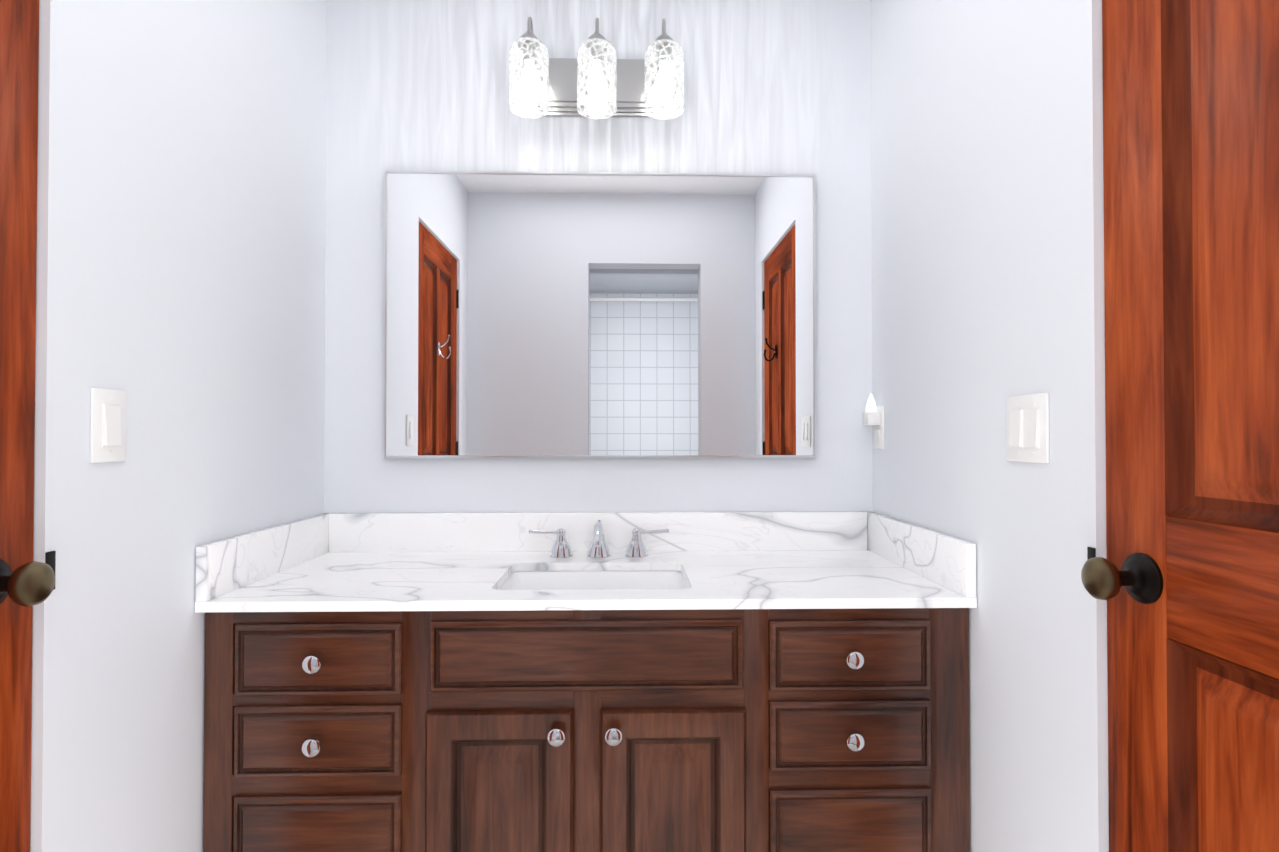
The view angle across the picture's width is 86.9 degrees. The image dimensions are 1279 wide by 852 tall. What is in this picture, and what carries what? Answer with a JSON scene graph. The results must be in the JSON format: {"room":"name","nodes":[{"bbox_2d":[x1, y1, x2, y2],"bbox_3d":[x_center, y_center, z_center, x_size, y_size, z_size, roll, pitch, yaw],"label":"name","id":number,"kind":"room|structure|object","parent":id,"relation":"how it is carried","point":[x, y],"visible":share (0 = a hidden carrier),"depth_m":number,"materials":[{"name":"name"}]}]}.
{"room":"bathroom","nodes":[
{"label":"bathroom","id":0,"kind":"room"},
{"bbox_2d":[30,0,1108,851],"bbox_3d":[-0.076,-0.042,0.090,1.500,2.460,0.150,0,-1,-1],"label":"wall","id":1,"kind":"structure","parent":0,"point":[210,248],"depth_m":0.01,"materials":[{"name":"paint"}]},
{"bbox_2d":[0,0,38,851],"bbox_3d":[-0.869,0.162,0.624,0.036,2.048,0.666,0,-1,-1],"label":"door","id":2,"kind":"structure","parent":1,"relation":"in","point":[19,39],"depth_m":0.93,"materials":[{"name":"brown wood"}]},
{"bbox_2d":[0,551,55,606],"bbox_3d":[-0.834,0.207,0.913,0.106,0.068,0.125,0,-1,-1],"label":"door knob","id":3,"kind":"object","parent":2,"relation":"attached to","point":[32,583],"depth_m":0.88,"materials":[{"name":"brown metal"}]},
{"bbox_2d":[90,388,126,462],"bbox_3d":[-0.842,-0.001,1.075,0.012,0.116,0.070,0,-1,-1],"label":"light switch","id":4,"kind":"object","parent":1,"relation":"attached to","point":[108,425],"visible":1,"depth_m":1.07,"materials":[{"name":"white plastic"}]},
{"bbox_2d":[195,513,330,598],"bbox_3d":[-0.847,0.288,1.573,0.020,0.105,0.559,0,-1,-1],"label":"backsplash","id":5,"kind":"structure","parent":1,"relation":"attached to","point":[222,566],"depth_m":1.47,"materials":[{"name":"white stone"}]},
{"bbox_2d":[509,17,683,119],"bbox_3d":[-0.113,-0.960,1.806,0.461,0.256,0.157,0,-1,-1],"label":"sconce","id":6,"kind":"object","parent":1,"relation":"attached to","point":[596,78],"visible":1,"depth_m":1.75,"materials":[{"name":"white glass"}]},
{"bbox_2d":[331,511,866,550],"bbox_3d":[-0.107,0.291,1.859,1.474,0.105,0.020,0,-1,-1],"label":"backsplash","id":7,"kind":"structure","parent":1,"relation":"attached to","point":[481,531],"depth_m":1.85,"materials":[{"name":"white stone"}]},
{"bbox_2d":[383,171,815,457],"bbox_3d":[-0.105,-0.304,1.863,1.183,0.784,0.030,0,-1,-1],"label":"mirror","id":8,"kind":"object","parent":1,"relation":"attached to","point":[588,315],"visible":0.94,"depth_m":1.85,"materials":[{"name":"clear glass"}]},
{"bbox_2d":[863,393,884,448],"bbox_3d":[0.634,-0.015,1.835,0.040,0.154,0.070,0,-1,-1],"label":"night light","id":9,"kind":"object","parent":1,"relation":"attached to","point":[873,415],"visible":0.98,"depth_m":1.82,"materials":[{"name":"white plastic"}]},
{"bbox_2d":[867,511,975,594],"bbox_3d":[0.646,0.288,1.607,0.020,0.105,0.559,0,-1,-1],"label":"backsplash","id":10,"kind":"structure","parent":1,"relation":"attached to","point":[948,560],"depth_m":1.51,"materials":[{"name":"white stone"}]},
{"bbox_2d":[1006,393,1048,463],"bbox_3d":[0.663,0.004,1.161,0.012,0.116,0.116,0,-1,-1],"label":"light switch","id":11,"kind":"object","parent":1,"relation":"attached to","point":[1027,417],"visible":1,"depth_m":1.15,"materials":[{"name":"white plastic"}]},
{"bbox_2d":[1102,0,1278,851],"bbox_3d":[0.711,0.162,0.660,0.036,2.048,0.666,0,-1,-1],"label":"door","id":12,"kind":"structure","parent":1,"relation":"in","point":[1191,176],"depth_m":0.85,"materials":[{"name":"brown wood"}]},
{"bbox_2d":[1081,547,1162,603],"bbox_3d":[0.663,0.208,0.948,0.106,0.068,0.125,0,-1,-1],"label":"door knob","id":13,"kind":"object","parent":12,"relation":"attached to","point":[1139,577],"depth_m":0.91,"materials":[{"name":"brown metal"}]},
{"bbox_3d":[0.038,1.243,0.552,2.250,0.100,2.860,0,-1,-1],"label":"floor","id":14,"kind":"structure","parent":0,"visible":0},
{"bbox_2d":[195,599,976,851],"bbox_3d":[-0.100,0.783,1.573,1.510,0.845,0.577,0,-1,-1],"label":"bathroom vanity","id":15,"kind":"object","parent":14,"relation":"on","point":[585,681],"depth_m":1.32,"materials":[{"name":"brown wood"}]},
{"bbox_2d":[195,551,976,602],"bbox_3d":[-0.101,0.350,1.589,1.514,0.020,0.560,0,-1,-1],"label":"countertop","id":16,"kind":"structure","parent":15,"relation":"on","point":[336,576],"depth_m":1.48,"materials":[{"name":"white stone"}]},
{"bbox_2d":[495,563,690,586],"bbox_3d":[-0.102,0.425,1.540,0.480,0.154,0.352,0,-1,-1],"label":"sink","id":17,"kind":"object","parent":16,"relation":"in","point":[519,574],"depth_m":1.68,"materials":[{"name":"white ceramic"}]},
{"bbox_2d":[531,519,666,558],"bbox_3d":[-0.106,0.295,1.730,0.354,0.095,0.148,0,-1,-1],"label":"faucet","id":18,"kind":"object","parent":16,"relation":"on","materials":[{"name":"silver metal"}]}
]}

